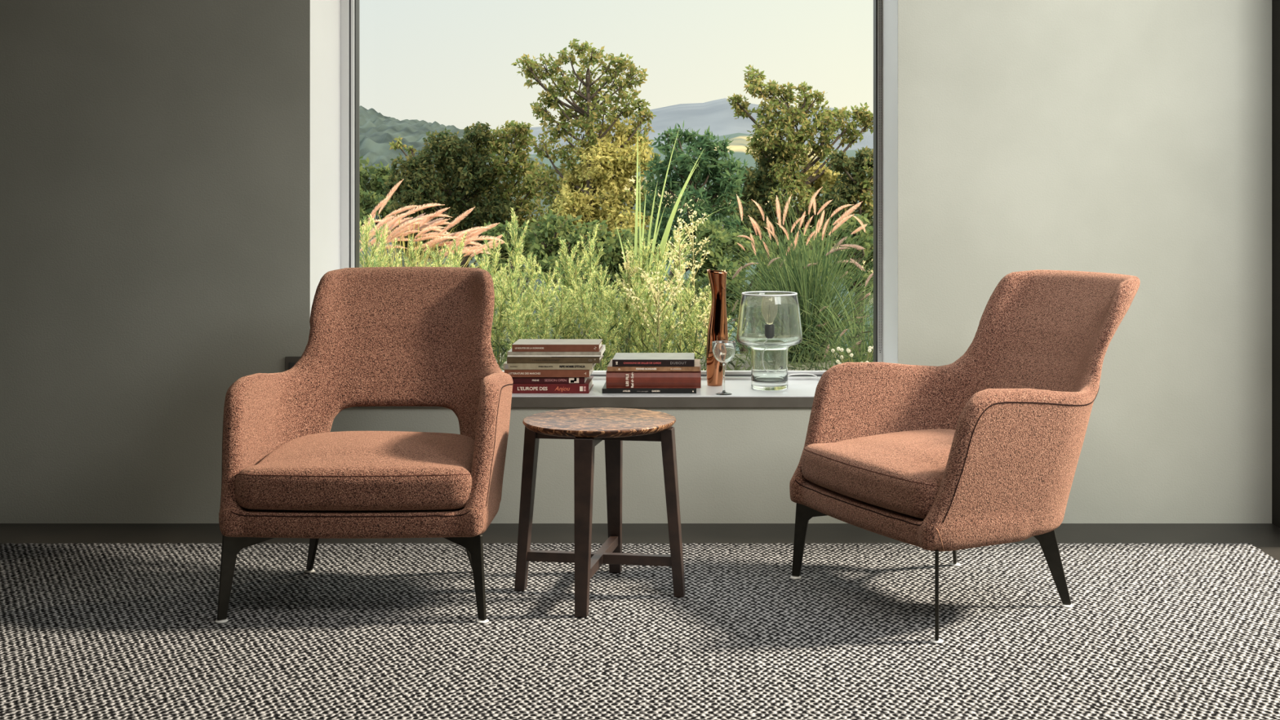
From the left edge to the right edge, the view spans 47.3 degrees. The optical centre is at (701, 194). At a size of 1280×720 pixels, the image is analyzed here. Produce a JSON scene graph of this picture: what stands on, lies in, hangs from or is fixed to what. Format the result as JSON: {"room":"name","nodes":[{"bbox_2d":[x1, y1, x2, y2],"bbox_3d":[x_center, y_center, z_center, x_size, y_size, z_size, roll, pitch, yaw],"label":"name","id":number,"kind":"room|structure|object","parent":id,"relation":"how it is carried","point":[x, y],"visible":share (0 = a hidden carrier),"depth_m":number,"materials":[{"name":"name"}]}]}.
{"room":"living room","nodes":[
{"label":"living room","id":0,"kind":"room"},
{"bbox_2d":[0,0,1271,523],"bbox_3d":[2.100,-0.476,5.260,10.800,3.408,0.520,0,0,0],"label":"wall","id":1,"kind":"structure","parent":0,"point":[155,154],"depth_m":5.00,"materials":[{"name":"paint"}]},
{"bbox_2d":[284,356,301,371],"bbox_3d":[-1.385,0.618,4.993,0.078,0.125,0.014,0,0,0],"label":"wall plate","id":2,"kind":"object","parent":1,"relation":"attached to","point":[290,362],"visible":0.26,"depth_m":4.99,"materials":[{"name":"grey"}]},
{"bbox_2d":[310,0,897,407],"bbox_3d":[-0.334,-0.303,5.249,2.036,2.065,0.522,0,0,0],"label":"window","id":3,"kind":"structure","parent":1,"relation":"in","point":[334,24],"depth_m":5.25,"materials":[{"name":"white paint"}]},
{"bbox_2d":[511,376,593,393],"bbox_3d":[-0.526,0.672,5.160,0.273,0.033,0.226,0,0,0],"label":"book","id":4,"kind":"object","parent":3,"relation":"on","point":[585,388],"visible":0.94,"depth_m":5.05,"materials":[{"name":"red paper"}]},
{"bbox_2d":[511,377,588,383],"bbox_3d":[-0.537,0.644,5.154,0.266,0.022,0.201,0,0,0],"label":"book","id":5,"kind":"object","parent":4,"relation":"on","point":[515,380],"visible":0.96,"depth_m":5.05,"materials":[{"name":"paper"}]},
{"bbox_2d":[504,368,593,377],"bbox_3d":[-0.535,0.620,5.147,0.294,0.026,0.201,0,0,0],"label":"book","id":6,"kind":"object","parent":5,"relation":"on","point":[513,373],"visible":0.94,"depth_m":5.05,"materials":[{"name":"beige paper"}]},
{"bbox_2d":[503,360,595,369],"bbox_3d":[-0.531,0.596,5.151,0.308,0.021,0.211,0,0,0],"label":"book","id":7,"kind":"object","parent":6,"relation":"on","point":[506,366],"visible":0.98,"depth_m":5.05,"materials":[{"name":"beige paper"}]},
{"bbox_2d":[506,355,604,363],"bbox_3d":[-0.513,0.574,5.160,0.321,0.021,0.226,0,0,0],"label":"book","id":8,"kind":"object","parent":7,"relation":"on","point":[509,359],"visible":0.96,"depth_m":5.05,"materials":[{"name":"black paper"}]},
{"bbox_2d":[507,344,605,356],"bbox_3d":[-0.509,0.554,5.166,0.324,0.018,0.236,0,0,0],"label":"book","id":9,"kind":"object","parent":8,"relation":"on","point":[510,353],"visible":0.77,"depth_m":5.05,"materials":[{"name":"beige paper"}]},
{"bbox_2d":[511,338,602,351],"bbox_3d":[-0.505,0.532,5.143,0.301,0.025,0.191,0,0,0],"label":"book","id":10,"kind":"object","parent":9,"relation":"on","point":[521,344],"visible":1,"depth_m":5.05,"materials":[{"name":"beige paper"}]},
{"bbox_2d":[602,382,696,393],"bbox_3d":[-0.181,0.681,5.152,0.326,0.016,0.211,0,0,0],"label":"book","id":11,"kind":"object","parent":3,"relation":"on","point":[605,390],"visible":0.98,"depth_m":5.05,"materials":[{"name":"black paper"}]},
{"bbox_2d":[605,364,701,388],"bbox_3d":[-0.166,0.643,5.166,0.328,0.058,0.234,0,0,0],"label":"book","id":12,"kind":"object","parent":11,"relation":"on","point":[614,380],"visible":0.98,"depth_m":5.05,"materials":[{"name":"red paper"}]},
{"bbox_2d":[607,359,699,371],"bbox_3d":[-0.166,0.605,5.167,0.321,0.016,0.231,0,0,0],"label":"book","id":13,"kind":"object","parent":12,"relation":"on","point":[696,367],"visible":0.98,"depth_m":5.05,"materials":[{"name":"beige paper"}]},
{"bbox_2d":[612,352,694,366],"bbox_3d":[-0.167,0.584,5.157,0.284,0.024,0.216,0,0,0],"label":"book","id":14,"kind":"object","parent":13,"relation":"on","point":[620,359],"visible":1,"depth_m":5.05,"materials":[{"name":"red paper"}]},
{"bbox_2d":[612,352,694,359],"bbox_3d":[-0.167,0.572,5.158,0.283,0.001,0.214,0,0,0],"label":"print","id":15,"kind":"object","parent":14,"relation":"on","point":[618,356],"depth_m":5.15},
{"bbox_2d":[706,269,728,386],"bbox_3d":[0.057,0.480,5.262,0.076,0.418,0.070,0,0,-17],"label":"vase","id":16,"kind":"object","parent":3,"relation":"on","point":[717,322],"visible":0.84,"depth_m":5.24,"materials":[{"name":"orange metal"}]},
{"bbox_2d":[711,340,736,363],"bbox_3d":[0.078,0.545,5.030,0.083,0.074,0.083,0,0,0],"label":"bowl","id":17,"kind":"object","parent":3,"relation":"on","point":[723,351],"depth_m":5.00,"materials":[{"name":"clear glass"}]},
{"bbox_2d":[736,290,819,391],"bbox_3d":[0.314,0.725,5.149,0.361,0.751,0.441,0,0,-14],"label":"table lamp","id":18,"kind":"object","parent":3,"relation":"on","point":[769,322],"visible":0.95,"depth_m":5.11,"materials":[{"name":"clear glass"}]},
{"bbox_2d":[879,0,881,352],"bbox_3d":[0.663,-0.235,5.412,0.010,1.644,0.004,0,0,27],"label":"chain","id":19,"kind":"object","parent":3,"relation":"hanging from","point":[879,0],"visible":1,"depth_m":5.41,"materials":[{"name":"grey metal"}]},
{"bbox_2d":[0,523,1279,561],"bbox_3d":[-0.573,1.178,1.650,5.455,0.100,6.900,0,0,0],"label":"baseboard","id":20,"kind":"structure","parent":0,"point":[1265,537],"depth_m":4.85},
{"bbox_2d":[0,542,1279,719],"bbox_3d":[-0.435,1.124,2.884,4.630,0.008,3.608,0,0,0],"label":"rug","id":21,"kind":"object","parent":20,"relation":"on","point":[106,631],"visible":0.84,"depth_m":3.73,"materials":[{"name":"grey carpet"}]},
{"bbox_2d":[214,266,513,623],"bbox_3d":[-0.915,0.675,4.227,0.742,0.889,0.880,0,0,0],"label":"armchair","id":22,"kind":"object","parent":21,"relation":"on","point":[379,336],"visible":1,"depth_m":4.07,"materials":[{"name":"fabric"}]},
{"bbox_2d":[235,431,475,511],"bbox_3d":[-0.915,0.755,4.043,0.622,0.146,0.511,0,0,0],"label":"seat cushion","id":23,"kind":"object","parent":22,"relation":"on","point":[275,470],"depth_m":3.82,"materials":[{"name":"fabric"}]},
{"bbox_2d":[514,407,685,617],"bbox_3d":[-0.286,0.875,4.098,0.429,0.489,0.429,0,0,44],"label":"side table","id":24,"kind":"object","parent":21,"relation":"on","point":[588,427],"visible":1,"depth_m":4.06,"materials":[{"name":"brown wood"}]},
{"bbox_2d":[789,269,1140,644],"bbox_3d":[0.791,0.675,4.140,0.880,0.889,0.742,0,0,-27],"label":"armchair","id":25,"kind":"object","parent":21,"relation":"on","point":[982,448],"visible":1,"depth_m":4.01,"materials":[{"name":"fabric"}]},
{"bbox_2d":[801,428,955,519],"bbox_3d":[0.627,0.755,4.056,0.511,0.146,0.622,0,0,-27],"label":"seat cushion","id":26,"kind":"object","parent":25,"relation":"on","point":[886,473],"depth_m":3.94,"materials":[{"name":"fabric"}]},
{"bbox_2d":[1271,0,1279,528],"bbox_3d":[2.055,-0.476,1.700,0.200,3.408,6.600,0,0,0],"label":"wall","id":27,"kind":"structure","parent":0,"point":[1275,3],"depth_m":4.97,"materials":[{"name":"paint"}]},
{"label":"outside","id":28,"kind":"structure","parent":0,"visible":0},
{"bbox_2d":[492,348,873,370],"bbox_3d":[0.000,13.992,102.765,492.000,26.352,194.470,0,0,0],"label":"ground","id":29,"kind":"structure","parent":28,"point":[734,362],"depth_m":7.46,"materials":[{"name":"soil"}]},
{"bbox_2d":[359,216,382,267],"bbox_3d":[-1.526,0.493,6.723,0.186,0.790,0.222,0,0,-8],"label":"feathery shrub","id":30,"kind":"object","parent":29,"relation":"on","point":[366,228],"visible":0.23,"depth_m":6.71,"materials":[{"name":"green plant"}]},
{"bbox_2d":[359,155,392,257],"bbox_3d":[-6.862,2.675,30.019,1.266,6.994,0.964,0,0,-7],"label":"bush","id":31,"kind":"object","parent":29,"relation":"on","point":[379,176],"visible":0.27,"depth_m":29.86,"materials":[{"name":"green plant"}]},
{"bbox_2d":[359,184,400,255],"bbox_3d":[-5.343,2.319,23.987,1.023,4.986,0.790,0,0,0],"label":"bush","id":32,"kind":"object","parent":29,"relation":"on","point":[367,203],"visible":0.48,"depth_m":23.92,"materials":[{"name":"green plant"}]},
{"bbox_2d":[367,213,397,266],"bbox_3d":[-1.541,0.489,6.896,0.215,0.802,0.175,0,0,19],"label":"feathery shrub","id":33,"kind":"object","parent":29,"relation":"on","point":[382,240],"visible":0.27,"depth_m":6.90,"materials":[{"name":"green plant"}]},
{"bbox_2d":[379,247,403,266],"bbox_3d":[-1.349,0.560,6.486,0.228,0.654,0.231,0,0,-29],"label":"feathery shrub","id":34,"kind":"object","parent":29,"relation":"on","point":[394,264],"visible":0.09,"depth_m":6.48,"materials":[{"name":"green plant"}]},
{"bbox_2d":[402,236,428,266],"bbox_3d":[-1.354,0.541,6.794,0.211,0.696,0.197,0,0,37],"label":"feathery shrub","id":35,"kind":"object","parent":29,"relation":"on","point":[411,253],"visible":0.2,"depth_m":6.78,"materials":[{"name":"green plant"}]},
{"bbox_2d":[419,261,433,266],"bbox_3d":[-1.208,0.590,6.489,0.192,0.593,0.213,0,0,-18],"label":"feathery shrub","id":36,"kind":"object","parent":29,"relation":"on","point":[428,263],"visible":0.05,"depth_m":6.50,"materials":[{"name":"green plant"}]},
{"bbox_2d":[424,242,455,266],"bbox_3d":[-1.200,0.553,6.686,0.222,0.670,0.186,0,0,-8],"label":"feathery shrub","id":37,"kind":"object","parent":29,"relation":"on","point":[433,255],"visible":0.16,"depth_m":6.70,"materials":[{"name":"green plant"}]},
{"bbox_2d":[359,179,528,320],"bbox_3d":[-1.477,0.407,7.393,1.270,0.975,0.776,0,0,3],"label":"fountain grass","id":38,"kind":"object","parent":29,"relation":"on","point":[419,223],"depth_m":7.36,"materials":[{"name":"beige plant"}]},
{"bbox_2d":[436,252,454,266],"bbox_3d":[-1.117,0.569,6.470,0.179,0.636,0.211,0,0,18],"label":"feathery shrub","id":39,"kind":"object","parent":29,"relation":"on","point":[451,257],"visible":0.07,"depth_m":6.48,"materials":[{"name":"green plant"}]},
{"bbox_2d":[445,231,473,267],"bbox_3d":[-1.113,0.529,6.787,0.228,0.719,0.231,0,0,-32],"label":"feathery shrub","id":40,"kind":"object","parent":29,"relation":"on","point":[460,249],"visible":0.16,"depth_m":6.78,"materials":[{"name":"green plant"}]},
{"bbox_2d":[381,120,549,268],"bbox_3d":[-2.266,0.887,14.041,1.631,3.207,0.982,0,0,-8],"label":"oak tree","id":41,"kind":"object","parent":29,"relation":"on","point":[468,173],"visible":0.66,"depth_m":13.82,"materials":[{"name":"green plant"}]},
{"bbox_2d":[471,252,499,339],"bbox_3d":[-0.992,0.573,6.607,0.197,0.630,0.211,0,0,22],"label":"feathery shrub","id":42,"kind":"object","parent":29,"relation":"on","point":[485,265],"visible":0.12,"depth_m":6.61,"materials":[{"name":"green plant"}]},
{"bbox_2d":[479,237,520,359],"bbox_3d":[-0.978,0.545,6.926,0.213,0.688,0.192,0,0,-39],"label":"feathery shrub","id":43,"kind":"object","parent":29,"relation":"on","point":[495,260],"visible":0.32,"depth_m":6.91,"materials":[{"name":"green plant"}]},
{"bbox_2d":[490,277,515,370],"bbox_3d":[-0.902,0.625,6.488,0.186,0.523,0.222,0,0,25],"label":"feathery shrub","id":44,"kind":"object","parent":29,"relation":"on","point":[501,324],"visible":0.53,"depth_m":6.48,"materials":[{"name":"green plant"}]},
{"bbox_2d":[475,218,552,336],"bbox_3d":[-1.245,0.694,9.787,0.609,1.062,0.738,0,0,0],"label":"bush","id":45,"kind":"object","parent":29,"relation":"on","point":[501,228],"visible":0.25,"depth_m":9.87,"materials":[{"name":"green plant"}]},
{"bbox_2d":[494,257,537,351],"bbox_3d":[-0.802,0.578,6.396,0.212,0.616,0.177,0,0,28],"label":"feathery shrub","id":46,"kind":"object","parent":29,"relation":"on","point":[513,299],"visible":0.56,"depth_m":6.40,"materials":[{"name":"green plant"}]},
{"bbox_2d":[495,207,539,345],"bbox_3d":[-0.891,0.474,6.989,0.231,0.831,0.228,0,0,-41],"label":"feathery shrub","id":47,"kind":"object","parent":29,"relation":"on","point":[514,239],"visible":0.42,"depth_m":7.01,"materials":[{"name":"green plant"}]},
{"bbox_2d":[502,253,542,340],"bbox_3d":[-0.805,0.578,6.709,0.192,0.621,0.213,0,0,-24],"label":"feathery shrub","id":48,"kind":"object","parent":29,"relation":"on","point":[533,277],"visible":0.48,"depth_m":6.70,"materials":[{"name":"green plant"}]},
{"bbox_2d":[502,304,545,364],"bbox_3d":[-0.759,0.675,6.198,0.211,0.420,0.197,0,0,-23],"label":"feathery shrub","id":49,"kind":"object","parent":29,"relation":"on","point":[517,334],"visible":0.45,"depth_m":6.18,"materials":[{"name":"green plant"}]},
{"bbox_2d":[520,260,560,338],"bbox_3d":[-0.730,0.590,6.613,0.177,0.594,0.212,0,0,-43],"label":"feathery shrub","id":50,"kind":"object","parent":29,"relation":"on","point":[547,281],"visible":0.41,"depth_m":6.60,"materials":[{"name":"green plant"}]},
{"bbox_2d":[525,284,567,338],"bbox_3d":[-0.680,0.636,6.286,0.222,0.500,0.186,0,0,-6],"label":"feathery shrub","id":51,"kind":"object","parent":29,"relation":"on","point":[540,305],"visible":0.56,"depth_m":6.29,"materials":[{"name":"green plant"}]},
{"bbox_2d":[527,279,577,338],"bbox_3d":[-0.645,0.629,6.415,0.228,0.514,0.231,0,0,-16],"label":"feathery shrub","id":52,"kind":"object","parent":29,"relation":"on","point":[556,329],"visible":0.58,"depth_m":6.40,"materials":[{"name":"green plant"}]},
{"bbox_2d":[543,236,584,338],"bbox_3d":[-0.641,0.541,6.799,0.211,0.696,0.197,0,0,1],"label":"feathery shrub","id":53,"kind":"object","parent":29,"relation":"on","point":[564,251],"visible":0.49,"depth_m":6.80,"materials":[{"name":"green plant"}]},
{"bbox_2d":[549,284,583,338],"bbox_3d":[-0.606,0.646,6.613,0.192,0.482,0.213,0,0,-14],"label":"feathery shrub","id":54,"kind":"object","parent":29,"relation":"on","point":[572,307],"visible":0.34,"depth_m":6.60,"materials":[{"name":"green plant"}]},
{"bbox_2d":[517,208,621,309],"bbox_3d":[-0.863,0.615,9.438,0.642,1.045,0.672,0,0,26],"label":"bush","id":55,"kind":"object","parent":29,"relation":"on","point":[546,258],"visible":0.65,"depth_m":9.42,"materials":[{"name":"green plant"}]},
{"bbox_2d":[555,253,592,338],"bbox_3d":[-0.599,0.580,6.800,0.222,0.618,0.186,0,0,-38],"label":"feathery shrub","id":56,"kind":"object","parent":29,"relation":"on","point":[576,269],"visible":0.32,"depth_m":6.78,"materials":[{"name":"green plant"}]},
{"bbox_2d":[511,38,662,338],"bbox_3d":[-0.992,0.386,12.993,1.384,3.574,0.885,0,0,4],"label":"oak tree","id":57,"kind":"object","parent":29,"relation":"on","point":[591,178],"visible":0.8,"depth_m":12.95,"materials":[{"name":"green plant"}]},
{"bbox_2d":[568,271,609,370],"bbox_3d":[-0.488,0.607,6.335,0.176,0.558,0.213,0,0,-36],"label":"feathery shrub","id":58,"kind":"object","parent":29,"relation":"on","point":[586,325],"visible":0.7,"depth_m":6.34,"materials":[{"name":"green plant"}]},
{"bbox_2d":[569,223,616,337],"bbox_3d":[-0.512,0.512,6.904,0.231,0.755,0.228,0,0,-13],"label":"feathery shrub","id":59,"kind":"object","parent":29,"relation":"on","point":[592,245],"visible":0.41,"depth_m":6.88,"materials":[{"name":"green plant"}]},
{"bbox_2d":[573,262,620,370],"bbox_3d":[-0.462,0.597,6.606,0.197,0.582,0.211,0,0,34],"label":"feathery shrub","id":60,"kind":"object","parent":29,"relation":"on","point":[600,277],"visible":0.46,"depth_m":6.61,"materials":[{"name":"green plant"}]},
{"bbox_2d":[586,310,623,370],"bbox_3d":[-0.430,0.688,6.180,0.213,0.394,0.192,0,0,-5],"label":"feathery shrub","id":61,"kind":"object","parent":29,"relation":"on","point":[606,322],"visible":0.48,"depth_m":6.18,"materials":[{"name":"green plant"}]},
{"bbox_2d":[585,284,628,369],"bbox_3d":[-0.421,0.643,6.473,0.186,0.488,0.222,0,0,-34],"label":"feathery shrub","id":62,"kind":"object","parent":29,"relation":"on","point":[620,295],"visible":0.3,"depth_m":6.47,"materials":[{"name":"green plant"}]},
{"bbox_2d":[600,280,635,365],"bbox_3d":[-0.373,0.626,6.372,0.176,0.519,0.213,0,0,4],"label":"feathery shrub","id":63,"kind":"object","parent":29,"relation":"on","point":[612,305],"visible":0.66,"depth_m":6.39,"materials":[{"name":"green plant"}]},
{"bbox_2d":[600,263,638,359],"bbox_3d":[-0.367,0.603,6.716,0.228,0.571,0.231,0,0,-7],"label":"feathery shrub","id":64,"kind":"object","parent":29,"relation":"on","point":[626,280],"visible":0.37,"depth_m":6.70,"materials":[{"name":"green plant"}]},
{"bbox_2d":[594,226,666,350],"bbox_3d":[-0.488,0.696,9.566,0.397,0.982,0.593,0,0,-39],"label":"bush","id":65,"kind":"object","parent":29,"relation":"on","point":[627,235],"visible":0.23,"depth_m":9.49,"materials":[{"name":"green plant"}]},
{"bbox_2d":[612,242,649,352],"bbox_3d":[-0.331,0.553,6.801,0.211,0.672,0.197,0,0,-12],"label":"feathery shrub","id":66,"kind":"object","parent":29,"relation":"on","point":[632,263],"visible":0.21,"depth_m":6.80,"materials":[{"name":"green plant"}]},
{"bbox_2d":[614,249,647,346],"bbox_3d":[-0.324,0.570,6.697,0.172,0.636,0.096,0,0,0],"label":"stalk","id":67,"kind":"object","parent":29,"relation":"on","point":[627,264],"visible":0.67,"depth_m":6.70,"materials":[{"name":"yellow"}]},
{"bbox_2d":[623,237,662,352],"bbox_3d":[-0.256,0.541,6.727,0.186,0.694,0.222,0,0,-42],"label":"feathery shrub","id":68,"kind":"object","parent":29,"relation":"on","point":[644,262],"visible":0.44,"depth_m":6.71,"materials":[{"name":"green plant"}]},
{"bbox_2d":[622,276,671,352],"bbox_3d":[-0.258,0.622,6.405,0.213,0.528,0.192,0,0,34],"label":"feathery shrub","id":69,"kind":"object","parent":29,"relation":"on","point":[639,327],"visible":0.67,"depth_m":6.40,"materials":[{"name":"green plant"}]},
{"bbox_2d":[635,262,678,352],"bbox_3d":[-0.198,0.589,6.321,0.177,0.594,0.212,0,0,15],"label":"feathery shrub","id":70,"kind":"object","parent":29,"relation":"on","point":[662,313],"visible":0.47,"depth_m":6.33,"materials":[{"name":"green plant"}]},
{"bbox_2d":[622,260,703,352],"bbox_3d":[-0.161,0.579,6.089,0.344,0.610,0.175,0,0,0],"label":"feathery shrub","id":71,"kind":"object","parent":29,"relation":"on","point":[657,294],"visible":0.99,"depth_m":6.10,"materials":[{"name":"yellow"}]},
{"bbox_2d":[614,124,725,351],"bbox_3d":[-0.141,0.274,6.888,0.563,1.230,0.140,0,0,10],"label":"reed","id":72,"kind":"object","parent":29,"relation":"on","point":[665,235],"visible":0.42,"depth_m":6.90,"materials":[{"name":"green plant"}]},
{"bbox_2d":[648,304,692,352],"bbox_3d":[-0.135,0.675,6.208,0.197,0.420,0.211,0,0,-4],"label":"feathery shrub","id":73,"kind":"object","parent":29,"relation":"on","point":[667,343],"visible":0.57,"depth_m":6.22,"materials":[{"name":"green plant"}]},
{"bbox_2d":[649,237,693,352],"bbox_3d":[-0.158,0.540,6.686,0.228,0.696,0.231,0,0,-24],"label":"feathery shrub","id":74,"kind":"object","parent":29,"relation":"on","point":[664,256],"visible":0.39,"depth_m":6.68,"materials":[{"name":"green plant"}]},
{"bbox_2d":[657,228,695,352],"bbox_3d":[-0.107,0.522,6.977,0.192,0.736,0.213,0,0,20],"label":"feathery shrub","id":75,"kind":"object","parent":29,"relation":"on","point":[682,232],"visible":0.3,"depth_m":6.99,"materials":[{"name":"green plant"}]},
{"bbox_2d":[488,260,873,370],"bbox_3d":[-0.974,0.779,7.669,5.066,0.801,4.049,0,0,0],"label":"undergrowth","id":76,"kind":"object","parent":29,"relation":"on","point":[735,368],"visible":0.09,"depth_m":6.78,"materials":[{"name":"green plant"}]},
{"bbox_2d":[664,194,697,348],"bbox_3d":[-0.092,0.443,6.499,0.154,0.888,0.084,0,0,0],"label":"stalk","id":77,"kind":"object","parent":29,"relation":"on","point":[679,234],"visible":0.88,"depth_m":6.50,"materials":[{"name":"yellow"}]},
{"bbox_2d":[670,284,710,352],"bbox_3d":[-0.056,0.639,6.376,0.222,0.494,0.186,0,0,27],"label":"feathery shrub","id":78,"kind":"object","parent":29,"relation":"on","point":[690,294],"visible":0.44,"depth_m":6.38,"materials":[{"name":"green plant"}]},
{"bbox_2d":[672,299,710,370],"bbox_3d":[-0.013,0.670,6.329,0.177,0.430,0.212,0,0,30],"label":"feathery shrub","id":79,"kind":"object","parent":29,"relation":"on","point":[695,324],"visible":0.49,"depth_m":6.30,"materials":[{"name":"green plant"}]},
{"bbox_2d":[638,120,748,352],"bbox_3d":[-0.080,0.477,10.732,0.860,2.080,0.812,0,0,0],"label":"tree","id":80,"kind":"object","parent":29,"relation":"on","point":[710,201],"visible":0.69,"depth_m":10.71,"materials":[{"name":"green plant"}]},
{"bbox_2d":[667,195,725,345],"bbox_3d":[-0.021,0.447,6.596,0.263,0.880,0.118,0,0,0],"label":"stalk","id":81,"kind":"object","parent":29,"relation":"on","point":[692,278],"visible":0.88,"depth_m":6.60,"materials":[{"name":"yellow"}]},
{"bbox_2d":[669,260,745,354],"bbox_3d":[0.036,0.688,8.704,0.485,0.600,0.603,0,0,0],"label":"bush","id":82,"kind":"object","parent":29,"relation":"on","point":[730,273],"visible":0.14,"depth_m":8.61,"materials":[{"name":"green plant"}]},
{"bbox_2d":[694,297,728,347],"bbox_3d":[0.044,0.660,6.200,0.148,0.450,0.095,0,0,0],"label":"stalk","id":83,"kind":"object","parent":29,"relation":"on","point":[705,319],"visible":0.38,"depth_m":6.20,"materials":[{"name":"yellow"}]},
{"bbox_2d":[691,284,737,359],"bbox_3d":[0.050,0.636,6.602,0.231,0.502,0.228,0,0,-6],"label":"feathery shrub","id":84,"kind":"object","parent":29,"relation":"on","point":[709,298],"visible":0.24,"depth_m":6.59,"materials":[{"name":"green plant"}]},
{"bbox_2d":[671,218,759,286],"bbox_3d":[0.108,0.673,9.609,0.550,1.029,0.806,0,0,-11],"label":"bush","id":85,"kind":"object","parent":29,"relation":"on","point":[717,243],"visible":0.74,"depth_m":9.42,"materials":[{"name":"green plant"}]},
{"bbox_2d":[698,248,780,353],"bbox_3d":[0.233,0.670,8.883,0.514,0.717,0.649,0,0,0],"label":"bush","id":86,"kind":"object","parent":29,"relation":"on","point":[726,260],"visible":0.15,"depth_m":8.72,"materials":[{"name":"green plant"}]},
{"bbox_2d":[687,184,873,369],"bbox_3d":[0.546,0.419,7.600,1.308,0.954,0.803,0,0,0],"label":"fountain grass","id":87,"kind":"object","parent":29,"relation":"on","point":[807,290],"depth_m":7.55,"materials":[{"name":"green plant"}]},
{"bbox_2d":[747,226,838,295],"bbox_3d":[0.620,0.646,9.261,0.514,0.897,0.803,0,0,44],"label":"bush","id":88,"kind":"object","parent":29,"relation":"on","point":[811,229],"visible":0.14,"depth_m":9.18,"materials":[{"name":"green plant"}]},
{"bbox_2d":[722,64,873,263],"bbox_3d":[0.821,0.466,12.580,1.447,3.183,0.907,0,0,10],"label":"oak tree","id":89,"kind":"object","parent":29,"relation":"on","point":[761,184],"visible":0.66,"depth_m":12.52,"materials":[{"name":"green plant"}]},
{"bbox_2d":[817,146,873,351],"bbox_3d":[1.362,0.760,12.257,0.785,2.348,0.656,0,0,0],"label":"oak tree","id":90,"kind":"object","parent":29,"relation":"on","point":[858,185],"visible":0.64,"depth_m":12.14,"materials":[{"name":"green plant"}]},
{"bbox_2d":[821,213,873,349],"bbox_3d":[1.023,0.688,9.868,0.478,1.130,0.646,0,0,26],"label":"bush","id":91,"kind":"object","parent":29,"relation":"on","point":[867,240],"visible":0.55,"depth_m":9.78,"materials":[{"name":"green plant"}]},
{"bbox_2d":[824,346,873,367],"bbox_3d":[0.618,0.750,6.005,0.228,0.270,0.277,0,0,0],"label":"flowers","id":92,"kind":"object","parent":29,"relation":"on","point":[848,350],"visible":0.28,"depth_m":5.99,"materials":[{"name":"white plant"}]},
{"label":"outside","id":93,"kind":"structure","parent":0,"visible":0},
{"bbox_2d":[528,133,873,353],"bbox_3d":[4.592,9.448,322.500,275.526,53.399,325.000,0,0,0],"label":"hill","id":94,"kind":"structure","parent":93,"point":[737,145],"depth_m":338.59,"materials":[{"name":"green plant"}]},
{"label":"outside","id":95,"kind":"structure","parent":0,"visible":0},
{"bbox_2d":[483,97,873,154],"bbox_3d":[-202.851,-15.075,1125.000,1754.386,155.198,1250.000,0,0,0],"label":"mountain","id":96,"kind":"structure","parent":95,"point":[718,114],"depth_m":1077.22},
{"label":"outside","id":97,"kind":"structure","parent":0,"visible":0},
{"bbox_2d":[359,105,663,351],"bbox_3d":[-44.502,0.677,114.375,82.802,25.925,118.750,0,0,0],"label":"hill","id":98,"kind":"structure","parent":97,"point":[376,131],"depth_m":122.34,"materials":[{"name":"green plant"}]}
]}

